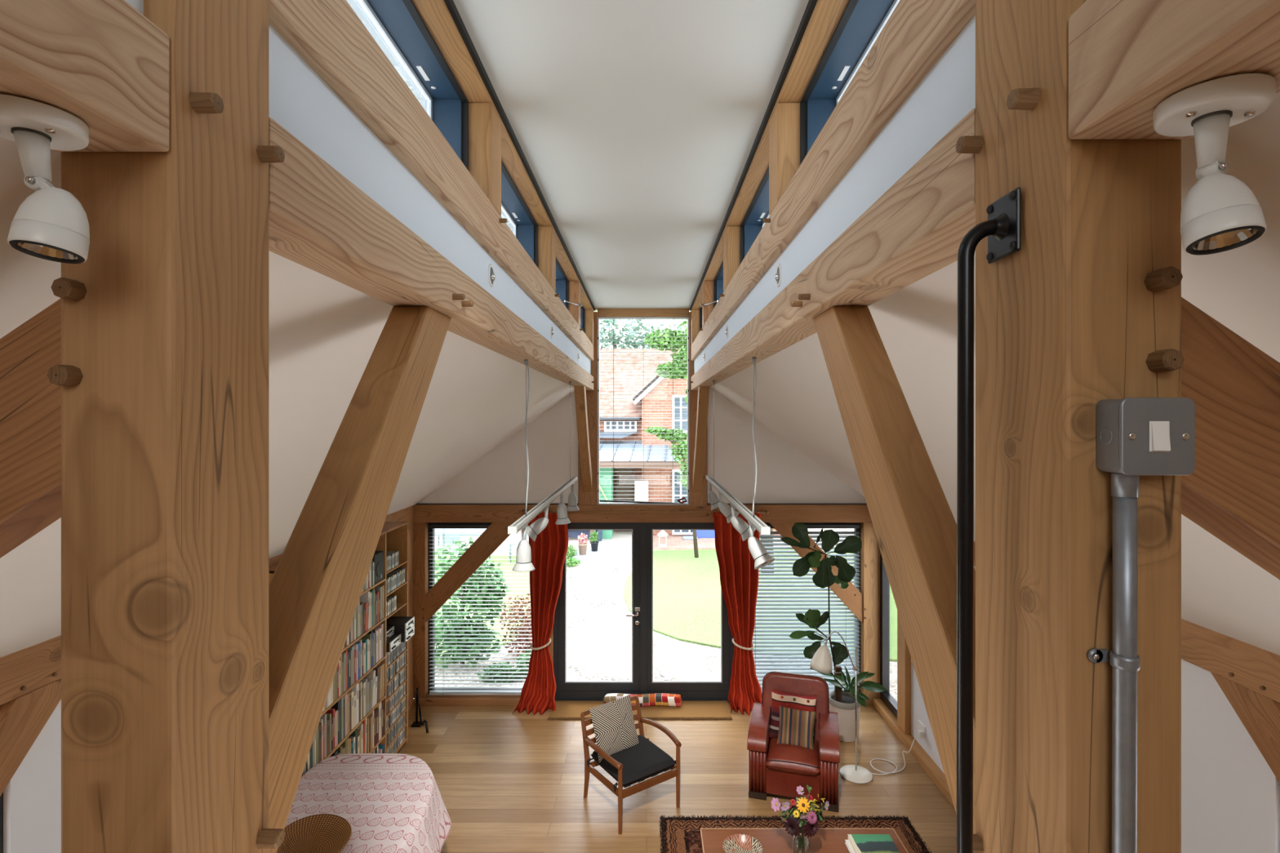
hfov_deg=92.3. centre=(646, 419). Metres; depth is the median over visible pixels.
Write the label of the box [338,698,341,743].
book
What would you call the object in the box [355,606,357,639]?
book
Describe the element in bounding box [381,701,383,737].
book
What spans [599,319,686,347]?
tree
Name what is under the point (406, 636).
unit
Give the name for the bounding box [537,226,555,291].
post
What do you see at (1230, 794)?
wall
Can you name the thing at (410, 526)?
wall post
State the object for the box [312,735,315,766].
book
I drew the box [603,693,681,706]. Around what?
draught excluder
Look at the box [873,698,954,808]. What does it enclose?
baseboard
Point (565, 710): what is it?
door mat
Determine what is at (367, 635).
book
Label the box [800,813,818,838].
dahlia
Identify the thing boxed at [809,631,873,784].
floor lamp
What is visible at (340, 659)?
book
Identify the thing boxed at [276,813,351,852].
wicker bowl
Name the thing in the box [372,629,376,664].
book
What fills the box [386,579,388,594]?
case
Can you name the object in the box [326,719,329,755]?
book
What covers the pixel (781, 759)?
seat cushion
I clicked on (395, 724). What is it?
case
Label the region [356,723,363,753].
book
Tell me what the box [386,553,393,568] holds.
case
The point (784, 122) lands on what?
post
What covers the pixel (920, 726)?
wall socket
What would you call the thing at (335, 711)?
book
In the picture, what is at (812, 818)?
dahlia
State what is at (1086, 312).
timber post
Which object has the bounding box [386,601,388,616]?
case
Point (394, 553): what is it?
case
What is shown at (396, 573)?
case
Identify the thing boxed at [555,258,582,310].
window
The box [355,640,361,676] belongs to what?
book
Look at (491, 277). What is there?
recessed light
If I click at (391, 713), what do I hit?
case
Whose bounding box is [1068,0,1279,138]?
timber beam
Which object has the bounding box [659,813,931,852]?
rug
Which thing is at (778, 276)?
recessed light
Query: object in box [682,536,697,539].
bag
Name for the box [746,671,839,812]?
armchair
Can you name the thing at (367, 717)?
book
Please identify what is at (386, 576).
case
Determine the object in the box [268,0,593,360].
timber beam
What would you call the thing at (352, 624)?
book
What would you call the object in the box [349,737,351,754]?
book
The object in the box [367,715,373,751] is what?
book
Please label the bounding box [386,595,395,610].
case
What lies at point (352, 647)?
book
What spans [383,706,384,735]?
book
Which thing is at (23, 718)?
brace
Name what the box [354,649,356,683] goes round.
book
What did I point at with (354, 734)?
book
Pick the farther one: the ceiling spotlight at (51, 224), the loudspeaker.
the loudspeaker
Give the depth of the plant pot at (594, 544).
15.10 m
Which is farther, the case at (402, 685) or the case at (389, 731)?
the case at (402, 685)
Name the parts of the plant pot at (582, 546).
pot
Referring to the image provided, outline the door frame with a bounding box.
[548,627,553,663]
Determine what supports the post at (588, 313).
on the timber beam at (328, 35)
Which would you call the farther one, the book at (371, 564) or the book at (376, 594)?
the book at (376, 594)
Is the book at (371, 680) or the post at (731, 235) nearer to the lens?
the post at (731, 235)
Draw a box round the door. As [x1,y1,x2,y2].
[553,522,733,702]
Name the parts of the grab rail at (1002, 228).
bracket plate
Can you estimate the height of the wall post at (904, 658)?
2.010 m
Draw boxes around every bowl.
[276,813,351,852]
[723,834,762,852]
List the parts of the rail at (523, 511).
rod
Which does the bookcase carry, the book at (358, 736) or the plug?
the book at (358, 736)
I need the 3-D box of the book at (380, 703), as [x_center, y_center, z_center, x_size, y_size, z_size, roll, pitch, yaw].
[-2.521,2.744,5.598,0.206,0.330,0.029,0,0,0]
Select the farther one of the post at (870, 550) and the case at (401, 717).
the post at (870, 550)
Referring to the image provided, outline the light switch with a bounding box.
[1096,397,1195,475]
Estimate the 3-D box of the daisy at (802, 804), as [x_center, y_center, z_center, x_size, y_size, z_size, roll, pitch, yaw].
[1.018,2.625,3.962,0.079,0.390,0.124,0,0,30]
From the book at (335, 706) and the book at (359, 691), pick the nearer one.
the book at (335, 706)
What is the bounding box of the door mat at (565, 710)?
[547,701,732,720]
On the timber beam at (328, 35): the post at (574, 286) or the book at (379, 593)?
the post at (574, 286)
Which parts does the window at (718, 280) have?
frame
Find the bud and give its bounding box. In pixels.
[802,785,812,852]
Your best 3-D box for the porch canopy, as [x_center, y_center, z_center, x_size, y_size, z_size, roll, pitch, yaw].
[-1.270,1.825,16.865,4.260,3.010,1.770,0,0,0]
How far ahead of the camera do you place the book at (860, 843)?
4.07 m
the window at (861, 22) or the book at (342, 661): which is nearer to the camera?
the window at (861, 22)
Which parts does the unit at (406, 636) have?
casing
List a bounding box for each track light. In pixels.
[507,359,579,572]
[706,356,774,569]
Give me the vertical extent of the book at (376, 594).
0.260 m
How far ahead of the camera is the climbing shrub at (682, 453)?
14.51 m
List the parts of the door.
handle, lock plate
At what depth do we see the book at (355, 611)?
5.11 m
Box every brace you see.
[0,678,61,796]
[425,522,513,622]
[573,386,592,492]
[692,386,709,492]
[768,522,862,623]
[1210,671,1279,782]
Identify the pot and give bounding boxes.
[577,532,587,555]
[589,529,599,551]
[829,703,860,742]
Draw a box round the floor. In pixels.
[398,702,955,852]
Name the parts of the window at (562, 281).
frame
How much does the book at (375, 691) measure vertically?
0.243 m
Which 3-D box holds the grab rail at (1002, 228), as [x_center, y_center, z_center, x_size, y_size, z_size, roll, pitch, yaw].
[0.469,0.584,0.863,0.069,1.793,0.074,0,0,0]
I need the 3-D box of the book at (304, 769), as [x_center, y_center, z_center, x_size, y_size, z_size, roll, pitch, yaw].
[-2.510,2.424,4.347,0.184,0.248,0.041,0,0,0]
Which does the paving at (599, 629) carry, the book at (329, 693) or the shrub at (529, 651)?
the shrub at (529, 651)
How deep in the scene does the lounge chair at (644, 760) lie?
5.14 m
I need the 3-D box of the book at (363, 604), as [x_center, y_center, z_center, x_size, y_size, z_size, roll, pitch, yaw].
[-2.521,1.707,5.273,0.207,0.243,0.030,0,0,0]
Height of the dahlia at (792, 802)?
0.368 m
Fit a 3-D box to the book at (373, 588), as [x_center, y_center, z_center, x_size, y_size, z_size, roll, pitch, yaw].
[-2.513,1.663,5.456,0.191,0.330,0.038,0,0,0]
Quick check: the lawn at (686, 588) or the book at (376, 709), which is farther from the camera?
the lawn at (686, 588)
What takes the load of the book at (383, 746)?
on the bookcase
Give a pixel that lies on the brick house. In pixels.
(606, 482)
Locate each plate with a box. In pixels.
[0,505,413,705]
[411,0,594,311]
[690,0,848,311]
[973,542,1279,702]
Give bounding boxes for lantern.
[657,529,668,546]
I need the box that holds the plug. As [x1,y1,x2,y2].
[917,729,924,738]
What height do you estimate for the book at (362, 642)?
0.280 m
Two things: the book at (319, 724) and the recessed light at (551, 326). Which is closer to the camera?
the recessed light at (551, 326)
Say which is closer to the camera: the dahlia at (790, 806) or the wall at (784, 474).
the dahlia at (790, 806)
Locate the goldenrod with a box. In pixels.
[801,794,825,852]
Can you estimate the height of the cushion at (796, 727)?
0.305 m
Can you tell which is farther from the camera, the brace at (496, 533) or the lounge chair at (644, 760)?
the brace at (496, 533)
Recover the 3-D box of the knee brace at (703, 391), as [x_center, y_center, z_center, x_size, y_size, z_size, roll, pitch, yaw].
[0.576,0.248,6.566,0.100,1.162,0.928,0,0,0]
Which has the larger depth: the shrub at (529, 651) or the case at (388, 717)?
the shrub at (529, 651)
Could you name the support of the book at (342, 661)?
on the bookcase
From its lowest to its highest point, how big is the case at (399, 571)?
0.140 m
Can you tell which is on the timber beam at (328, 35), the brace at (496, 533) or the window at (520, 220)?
the window at (520, 220)
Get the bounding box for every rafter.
[0,297,61,558]
[1181,297,1279,579]
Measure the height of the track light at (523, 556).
1.156 m
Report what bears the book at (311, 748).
on the bookcase
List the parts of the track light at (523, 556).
spot stem, spot stem, spot stem, spot stem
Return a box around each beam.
[0,0,169,151]
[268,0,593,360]
[268,117,595,390]
[597,308,688,316]
[689,107,975,390]
[690,0,975,360]
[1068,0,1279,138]
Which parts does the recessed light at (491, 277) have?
bulb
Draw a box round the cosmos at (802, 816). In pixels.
[799,814,807,848]
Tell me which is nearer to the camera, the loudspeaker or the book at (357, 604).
the book at (357, 604)
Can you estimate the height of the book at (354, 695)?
0.258 m
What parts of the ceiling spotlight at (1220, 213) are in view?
stem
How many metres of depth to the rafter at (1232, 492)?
0.79 m
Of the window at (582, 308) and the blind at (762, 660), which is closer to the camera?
the window at (582, 308)
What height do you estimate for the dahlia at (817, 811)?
0.240 m
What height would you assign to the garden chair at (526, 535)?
0.843 m
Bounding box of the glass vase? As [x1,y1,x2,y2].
[791,835,810,852]
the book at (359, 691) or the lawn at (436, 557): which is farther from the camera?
the lawn at (436, 557)
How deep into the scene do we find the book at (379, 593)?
5.58 m
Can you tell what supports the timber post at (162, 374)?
on the floor
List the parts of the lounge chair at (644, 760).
leg, rail, rail, armrest, leg, leg, rail, armrest, leg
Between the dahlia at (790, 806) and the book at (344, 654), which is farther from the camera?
the book at (344, 654)
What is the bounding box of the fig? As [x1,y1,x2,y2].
[780,523,862,742]
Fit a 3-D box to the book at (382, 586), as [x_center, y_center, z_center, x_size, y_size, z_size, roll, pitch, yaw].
[-2.504,1.679,5.649,0.173,0.300,0.043,0,0,0]
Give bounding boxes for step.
[572,548,631,561]
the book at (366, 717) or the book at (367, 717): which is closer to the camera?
the book at (366, 717)
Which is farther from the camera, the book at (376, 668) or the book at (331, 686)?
the book at (376, 668)
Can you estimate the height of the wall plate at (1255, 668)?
0.200 m
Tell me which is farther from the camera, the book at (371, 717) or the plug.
the plug
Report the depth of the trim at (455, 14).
2.50 m
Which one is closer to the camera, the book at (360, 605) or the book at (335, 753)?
the book at (335, 753)
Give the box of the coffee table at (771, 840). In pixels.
[700,828,907,852]
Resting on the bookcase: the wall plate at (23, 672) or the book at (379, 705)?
the book at (379, 705)
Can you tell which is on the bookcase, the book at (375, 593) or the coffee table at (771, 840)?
the book at (375, 593)
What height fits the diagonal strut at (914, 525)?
1.170 m
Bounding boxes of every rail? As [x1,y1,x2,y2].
[519,509,768,514]
[955,186,1020,852]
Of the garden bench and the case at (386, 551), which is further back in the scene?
the garden bench
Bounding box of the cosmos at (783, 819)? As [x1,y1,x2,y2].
[780,813,803,852]
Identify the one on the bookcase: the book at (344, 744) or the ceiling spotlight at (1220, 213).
the book at (344, 744)
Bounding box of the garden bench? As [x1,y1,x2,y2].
[568,529,602,541]
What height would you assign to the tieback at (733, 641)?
0.112 m
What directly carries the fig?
on the floor
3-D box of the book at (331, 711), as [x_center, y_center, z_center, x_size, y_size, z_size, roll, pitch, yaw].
[-2.520,2.395,4.757,0.205,0.307,0.026,0,0,0]
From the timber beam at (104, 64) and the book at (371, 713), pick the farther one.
the book at (371, 713)
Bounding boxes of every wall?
[3,699,61,852]
[124,0,591,374]
[417,386,866,503]
[693,14,975,373]
[911,566,1279,852]
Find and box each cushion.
[589,694,639,762]
[591,734,676,786]
[765,737,819,776]
[768,689,816,744]
[777,706,815,749]
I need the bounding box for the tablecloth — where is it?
[284,753,451,852]
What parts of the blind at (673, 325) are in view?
rail, cord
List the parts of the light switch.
rocker frame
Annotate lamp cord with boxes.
[870,734,919,775]
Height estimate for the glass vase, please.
0.182 m
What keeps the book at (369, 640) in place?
on the bookcase
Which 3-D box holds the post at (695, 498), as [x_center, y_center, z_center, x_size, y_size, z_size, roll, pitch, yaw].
[0.589,-0.126,7.095,0.203,2.212,0.130,0,0,0]
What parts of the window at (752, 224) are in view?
sash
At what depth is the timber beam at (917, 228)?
1.39 m
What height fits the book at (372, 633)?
0.294 m
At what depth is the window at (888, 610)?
6.92 m
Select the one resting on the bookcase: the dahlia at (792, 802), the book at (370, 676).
the book at (370, 676)
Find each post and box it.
[47,0,284,852]
[408,523,413,704]
[413,522,428,697]
[468,102,501,215]
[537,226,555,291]
[568,280,580,326]
[578,311,597,505]
[584,309,593,344]
[688,311,706,505]
[691,309,699,344]
[702,280,713,326]
[723,226,740,291]
[768,102,799,214]
[860,522,879,705]
[897,610,911,733]
[955,0,1184,852]
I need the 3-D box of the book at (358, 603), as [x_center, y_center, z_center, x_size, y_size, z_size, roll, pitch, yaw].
[-2.512,1.670,5.173,0.189,0.317,0.019,0,0,0]
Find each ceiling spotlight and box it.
[0,93,89,263]
[1153,72,1275,254]
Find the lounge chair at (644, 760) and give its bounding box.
[580,695,681,834]
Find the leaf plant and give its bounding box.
[809,666,888,707]
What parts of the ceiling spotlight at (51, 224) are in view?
stem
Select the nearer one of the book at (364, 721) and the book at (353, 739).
the book at (353, 739)
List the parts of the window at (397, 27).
pane, sash, frame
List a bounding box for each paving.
[413,528,853,698]
[653,533,853,550]
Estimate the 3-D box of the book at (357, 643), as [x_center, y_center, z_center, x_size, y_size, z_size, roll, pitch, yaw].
[-2.515,2.034,5.176,0.196,0.300,0.048,0,0,0]
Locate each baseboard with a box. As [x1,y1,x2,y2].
[408,698,414,713]
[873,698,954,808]
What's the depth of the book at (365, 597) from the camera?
5.34 m
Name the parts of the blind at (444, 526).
cord, head rail, rail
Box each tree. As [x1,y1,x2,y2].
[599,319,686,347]
[642,319,773,573]
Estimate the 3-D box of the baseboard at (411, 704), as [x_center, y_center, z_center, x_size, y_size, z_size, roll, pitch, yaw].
[-2.684,3.230,2.210,0.072,0.080,9.620,0,0,0]
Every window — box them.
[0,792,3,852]
[346,0,468,170]
[428,522,522,694]
[500,160,537,266]
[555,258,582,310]
[580,302,584,332]
[597,316,688,504]
[699,305,702,328]
[700,262,724,307]
[740,167,769,263]
[764,522,860,692]
[800,0,899,164]
[880,551,897,718]
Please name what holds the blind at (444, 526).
attached to the window at (431, 540)
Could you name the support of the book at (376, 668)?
on the bookcase
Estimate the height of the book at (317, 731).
0.325 m
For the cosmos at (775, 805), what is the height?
0.367 m
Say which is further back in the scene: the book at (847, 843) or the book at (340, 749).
the book at (340, 749)
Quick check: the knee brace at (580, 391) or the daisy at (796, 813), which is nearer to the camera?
the daisy at (796, 813)
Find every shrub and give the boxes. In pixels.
[435,537,510,667]
[476,650,532,683]
[497,593,532,656]
[566,543,581,567]
[644,426,698,558]
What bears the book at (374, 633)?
on the bookcase
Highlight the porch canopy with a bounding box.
[590,431,679,542]
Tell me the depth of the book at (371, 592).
5.42 m
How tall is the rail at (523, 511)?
0.060 m
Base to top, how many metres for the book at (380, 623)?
0.310 m
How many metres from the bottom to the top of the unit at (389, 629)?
0.073 m
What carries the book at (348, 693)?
on the bookcase
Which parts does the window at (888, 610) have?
pane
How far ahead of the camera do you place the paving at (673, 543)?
16.29 m
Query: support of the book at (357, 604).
on the bookcase
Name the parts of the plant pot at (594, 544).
pot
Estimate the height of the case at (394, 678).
0.124 m
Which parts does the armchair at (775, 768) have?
backrest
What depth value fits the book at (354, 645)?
5.14 m
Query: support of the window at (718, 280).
on the timber beam at (917, 33)
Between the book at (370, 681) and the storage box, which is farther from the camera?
the storage box
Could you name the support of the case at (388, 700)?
on the bookcase
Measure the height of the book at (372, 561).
0.220 m
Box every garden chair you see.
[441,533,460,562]
[509,533,528,562]
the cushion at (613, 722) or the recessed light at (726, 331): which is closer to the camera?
the recessed light at (726, 331)
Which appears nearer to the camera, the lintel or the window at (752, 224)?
the window at (752, 224)
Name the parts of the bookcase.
panel, panel, shelf, shelf, shelf, shelf, shelf, panel, shelf, shelf, shelf, shelf, shelf, shelf, shelf, shelf, shelf, panel, shelf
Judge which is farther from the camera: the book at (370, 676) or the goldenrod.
the book at (370, 676)
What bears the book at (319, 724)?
on the bookcase
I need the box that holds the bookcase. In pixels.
[268,521,408,759]
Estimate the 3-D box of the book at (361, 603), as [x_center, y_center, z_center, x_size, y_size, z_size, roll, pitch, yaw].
[-2.506,1.696,5.237,0.176,0.264,0.034,0,0,0]
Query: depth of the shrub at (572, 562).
14.22 m
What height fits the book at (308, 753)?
0.266 m
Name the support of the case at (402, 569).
on the bookcase
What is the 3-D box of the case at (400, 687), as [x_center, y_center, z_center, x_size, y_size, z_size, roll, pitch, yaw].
[-2.492,2.702,6.054,0.141,0.124,0.025,0,0,0]
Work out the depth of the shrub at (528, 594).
8.63 m
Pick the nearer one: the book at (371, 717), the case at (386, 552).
the book at (371, 717)
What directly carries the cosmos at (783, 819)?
in the glass vase
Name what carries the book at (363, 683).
on the bookcase
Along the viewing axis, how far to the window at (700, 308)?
6.87 m
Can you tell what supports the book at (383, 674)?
on the bookcase
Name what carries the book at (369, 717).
on the bookcase
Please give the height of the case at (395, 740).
0.124 m
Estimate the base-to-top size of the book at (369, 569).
0.200 m
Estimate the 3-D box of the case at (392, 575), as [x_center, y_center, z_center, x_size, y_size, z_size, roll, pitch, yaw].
[-2.497,1.564,5.899,0.141,0.140,0.023,0,0,0]
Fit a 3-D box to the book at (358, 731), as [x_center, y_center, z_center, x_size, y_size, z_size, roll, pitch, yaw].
[-2.508,2.767,5.198,0.181,0.282,0.025,0,0,0]
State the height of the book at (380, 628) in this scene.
0.283 m
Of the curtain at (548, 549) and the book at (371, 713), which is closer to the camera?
the book at (371, 713)
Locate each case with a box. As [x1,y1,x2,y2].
[386,551,397,566]
[386,551,398,564]
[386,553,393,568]
[386,574,394,589]
[386,576,391,591]
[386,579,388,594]
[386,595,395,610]
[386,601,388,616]
[386,684,388,698]
[386,716,388,730]
[387,572,398,587]
[387,699,389,713]
[388,730,390,744]
[389,666,391,679]
[389,697,391,711]
[390,555,392,568]
[390,713,391,726]
[391,570,400,585]
[391,577,393,591]
[391,695,393,709]
[391,728,392,741]
[393,678,395,691]
[394,552,395,567]
[394,708,395,721]
[394,724,395,737]
[394,739,395,752]
[395,661,396,674]
[395,691,397,704]
[396,675,398,688]
[396,706,398,719]
[399,687,400,700]
[400,717,401,730]
[401,684,403,697]
[402,568,404,583]
[404,666,405,679]
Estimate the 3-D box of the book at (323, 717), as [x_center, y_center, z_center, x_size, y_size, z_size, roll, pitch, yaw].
[-2.519,2.386,4.634,0.204,0.324,0.032,0,0,0]
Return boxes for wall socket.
[917,720,925,736]
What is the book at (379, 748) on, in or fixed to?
on the bookcase
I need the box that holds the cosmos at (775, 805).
[770,797,799,848]
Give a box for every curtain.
[511,510,568,715]
[713,510,761,715]
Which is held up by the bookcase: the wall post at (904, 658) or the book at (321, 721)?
the book at (321, 721)
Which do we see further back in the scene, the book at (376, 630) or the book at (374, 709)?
the book at (376, 630)
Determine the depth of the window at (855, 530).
7.13 m
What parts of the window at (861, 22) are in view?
frame, sash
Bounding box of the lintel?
[413,504,871,522]
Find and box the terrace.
[435,531,631,552]
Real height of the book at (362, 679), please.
0.306 m
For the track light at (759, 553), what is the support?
hanging from the timber beam at (917, 228)
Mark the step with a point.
(602, 554)
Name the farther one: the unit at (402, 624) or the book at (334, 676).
the unit at (402, 624)
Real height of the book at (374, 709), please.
0.318 m
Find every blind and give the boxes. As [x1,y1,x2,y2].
[428,524,532,695]
[599,318,687,503]
[751,524,860,694]
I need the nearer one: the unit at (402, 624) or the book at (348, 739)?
the book at (348, 739)
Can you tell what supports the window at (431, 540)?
in the wall at (32, 798)
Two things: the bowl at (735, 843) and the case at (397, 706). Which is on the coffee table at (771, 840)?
the bowl at (735, 843)
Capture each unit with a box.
[386,616,414,633]
[386,626,394,639]
[386,634,400,652]
[393,625,414,642]
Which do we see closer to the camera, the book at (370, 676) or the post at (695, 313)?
the book at (370, 676)
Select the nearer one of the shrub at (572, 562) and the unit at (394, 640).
the unit at (394, 640)
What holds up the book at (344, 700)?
on the bookcase
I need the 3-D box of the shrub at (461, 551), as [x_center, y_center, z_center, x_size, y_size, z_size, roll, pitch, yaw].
[-2.527,2.467,8.310,1.332,1.726,0.868,0,0,3]
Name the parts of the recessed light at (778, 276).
bulb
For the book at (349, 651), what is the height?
0.291 m
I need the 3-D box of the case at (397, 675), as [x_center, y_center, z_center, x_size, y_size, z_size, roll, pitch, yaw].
[-2.493,2.552,5.992,0.141,0.124,0.021,0,0,0]
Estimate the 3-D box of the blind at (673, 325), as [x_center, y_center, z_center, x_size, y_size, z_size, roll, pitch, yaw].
[-0.036,-0.094,7.073,1.008,2.152,0.070,0,0,0]
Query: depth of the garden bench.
16.50 m
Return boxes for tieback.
[529,638,551,650]
[732,638,754,650]
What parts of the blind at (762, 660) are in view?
cord, head rail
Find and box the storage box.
[696,529,715,537]
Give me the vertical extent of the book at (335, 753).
0.318 m
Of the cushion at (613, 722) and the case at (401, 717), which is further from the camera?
the case at (401, 717)
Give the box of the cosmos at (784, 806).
[780,800,801,848]
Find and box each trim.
[416,421,866,504]
[444,0,595,311]
[689,0,817,311]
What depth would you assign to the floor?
5.50 m
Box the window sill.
[413,694,520,705]
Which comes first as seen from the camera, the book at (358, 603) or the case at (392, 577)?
the book at (358, 603)
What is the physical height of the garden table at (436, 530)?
0.730 m
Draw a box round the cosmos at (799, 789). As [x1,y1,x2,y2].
[795,786,806,852]
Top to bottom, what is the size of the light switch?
0.089 m
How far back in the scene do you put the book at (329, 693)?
4.69 m
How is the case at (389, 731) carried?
on the bookcase
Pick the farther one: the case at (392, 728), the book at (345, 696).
the case at (392, 728)
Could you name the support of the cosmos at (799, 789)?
in the glass vase
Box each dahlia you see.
[782,814,801,852]
[787,799,803,849]
[789,804,800,839]
[800,806,822,851]
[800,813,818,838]
[802,794,813,852]
[803,810,817,846]
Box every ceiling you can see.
[0,137,574,657]
[453,0,808,311]
[710,91,1279,655]
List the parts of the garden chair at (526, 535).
seat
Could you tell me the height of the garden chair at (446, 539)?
0.843 m
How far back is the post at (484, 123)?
2.38 m
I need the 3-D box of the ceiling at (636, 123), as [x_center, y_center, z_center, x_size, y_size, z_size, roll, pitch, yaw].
[-0.047,-1.330,2.300,2.010,0.120,10.200,0,0,0]
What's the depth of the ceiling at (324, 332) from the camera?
2.23 m
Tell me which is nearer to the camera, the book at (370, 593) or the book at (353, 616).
the book at (353, 616)
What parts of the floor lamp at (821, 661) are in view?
lamp shade, lamp arm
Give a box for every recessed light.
[488,263,495,287]
[550,324,553,338]
[724,324,728,338]
[774,263,782,287]
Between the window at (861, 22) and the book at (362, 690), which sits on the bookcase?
the book at (362, 690)
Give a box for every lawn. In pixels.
[435,554,567,663]
[622,549,853,652]
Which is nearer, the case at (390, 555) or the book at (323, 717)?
the book at (323, 717)
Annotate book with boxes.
[302,763,306,775]
[306,758,307,772]
[307,753,309,770]
[309,743,312,769]
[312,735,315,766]
[315,725,318,764]
[315,733,315,764]
[318,723,321,762]
[319,719,323,760]
[320,713,326,759]
[323,724,324,759]
[324,708,334,749]
[326,713,331,752]
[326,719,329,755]
[328,688,330,706]
[330,680,333,704]
[330,701,338,744]
[330,750,337,756]
[331,715,333,751]
[333,675,334,702]
[334,668,337,700]
[334,710,337,747]
[336,745,342,754]
[337,663,338,698]
[338,660,340,697]
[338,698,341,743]
[339,653,342,695]
[341,697,343,740]
[341,738,346,754]
[342,652,346,692]
[342,661,343,693]
[342,693,347,737]
[342,746,345,754]
[343,648,347,690]
[343,700,344,737]
[346,631,349,645]
[346,737,349,754]
[347,648,348,688]
[347,690,353,729]
[347,693,349,733]
[347,737,355,753]
[348,645,354,684]
[348,649,351,685]
[348,650,351,688]
[348,728,357,753]
[349,695,351,732]
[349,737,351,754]
[350,618,353,643]
[350,682,359,724]
[351,644,357,680]
[351,741,353,753]
[353,616,354,640]
[353,694,355,728]
[354,611,355,639]
[354,642,360,679]
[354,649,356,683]
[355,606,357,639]
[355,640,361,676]
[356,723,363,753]
[357,599,359,636]
[357,604,358,637]
[357,729,360,753]
[357,735,359,753]
[359,591,369,629]
[359,639,367,672]
[359,681,361,719]
[359,690,360,721]
[360,602,363,634]
[360,604,361,635]
[360,638,368,671]
[360,678,367,715]
[361,633,371,668]
[361,642,363,676]
[361,681,365,717]
[361,689,363,719]
[361,719,365,753]
[363,602,368,631]
[363,604,365,633]
[363,642,365,675]
[363,672,373,707]
[364,717,367,753]
[366,573,368,589]
[366,720,368,753]
[367,680,371,711]
[367,681,369,713]
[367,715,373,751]
[367,717,368,753]
[368,568,369,588]
[368,587,374,626]
[368,630,372,667]
[368,640,369,669]
[368,670,375,706]
[368,710,373,747]
[368,717,370,752]
[369,564,371,586]
[369,591,373,626]
[369,592,371,628]
[370,680,373,709]
[371,560,373,586]
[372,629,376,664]
[372,632,373,666]
[372,666,380,703]
[373,627,379,661]
[373,632,374,665]
[373,709,375,746]
[374,586,382,620]
[374,591,378,622]
[374,593,375,624]
[374,675,377,705]
[374,708,378,745]
[375,585,384,618]
[375,593,377,623]
[375,623,382,658]
[375,703,380,741]
[376,630,377,662]
[377,664,382,700]
[377,743,384,753]
[377,744,384,753]
[378,593,380,621]
[378,662,384,697]
[379,627,381,660]
[380,622,384,657]
[380,702,381,738]
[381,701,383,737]
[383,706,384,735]
[844,840,854,852]
[847,834,899,852]
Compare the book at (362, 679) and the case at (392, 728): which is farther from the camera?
the case at (392, 728)
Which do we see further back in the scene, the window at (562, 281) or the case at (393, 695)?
the case at (393, 695)
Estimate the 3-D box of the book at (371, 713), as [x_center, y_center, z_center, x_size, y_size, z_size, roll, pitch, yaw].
[-2.509,2.744,5.446,0.184,0.330,0.023,0,0,0]
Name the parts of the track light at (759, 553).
spot stem, spot stem, spot stem, spot stem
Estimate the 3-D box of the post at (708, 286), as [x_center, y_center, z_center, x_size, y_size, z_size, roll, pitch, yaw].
[0.555,-1.038,5.535,0.095,0.387,0.170,0,0,0]
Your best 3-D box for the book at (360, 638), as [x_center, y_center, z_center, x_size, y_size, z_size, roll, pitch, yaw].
[-2.508,2.046,5.341,0.180,0.274,0.024,0,0,0]
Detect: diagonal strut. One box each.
[268,306,451,852]
[813,306,975,834]
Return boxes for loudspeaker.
[372,551,383,584]
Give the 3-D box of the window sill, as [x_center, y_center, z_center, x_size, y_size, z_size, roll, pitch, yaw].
[-1.897,3.230,7.120,1.525,0.080,0.200,0,0,0]
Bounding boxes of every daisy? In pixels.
[792,808,804,848]
[795,797,809,843]
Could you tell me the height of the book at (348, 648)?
0.325 m
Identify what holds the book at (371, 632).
on the bookcase
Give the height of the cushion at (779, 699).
0.394 m
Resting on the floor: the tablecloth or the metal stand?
the metal stand
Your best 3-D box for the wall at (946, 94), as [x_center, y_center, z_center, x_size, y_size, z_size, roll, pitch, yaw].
[0.596,-0.878,2.215,0.104,0.783,9.630,0,0,0]
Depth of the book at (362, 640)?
5.30 m
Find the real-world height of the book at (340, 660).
0.281 m
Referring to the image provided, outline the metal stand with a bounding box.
[411,688,428,733]
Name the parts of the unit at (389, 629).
casing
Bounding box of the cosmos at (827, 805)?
[800,800,829,849]
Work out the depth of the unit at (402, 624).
6.03 m
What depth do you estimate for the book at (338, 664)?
4.82 m
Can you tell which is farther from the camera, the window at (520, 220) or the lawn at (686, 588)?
the lawn at (686, 588)
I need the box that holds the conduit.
[1086,472,1140,852]
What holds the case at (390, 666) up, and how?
on the bookcase
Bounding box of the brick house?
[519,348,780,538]
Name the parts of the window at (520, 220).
pane, sash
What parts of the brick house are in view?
pane, porch door, pane, pane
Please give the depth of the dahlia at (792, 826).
3.92 m
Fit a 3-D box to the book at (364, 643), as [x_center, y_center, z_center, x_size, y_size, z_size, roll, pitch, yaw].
[-2.505,2.052,5.276,0.176,0.263,0.040,0,0,0]
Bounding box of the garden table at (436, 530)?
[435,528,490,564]
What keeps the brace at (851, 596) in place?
attached to the post at (870, 550)
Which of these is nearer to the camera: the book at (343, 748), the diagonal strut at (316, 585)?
the diagonal strut at (316, 585)

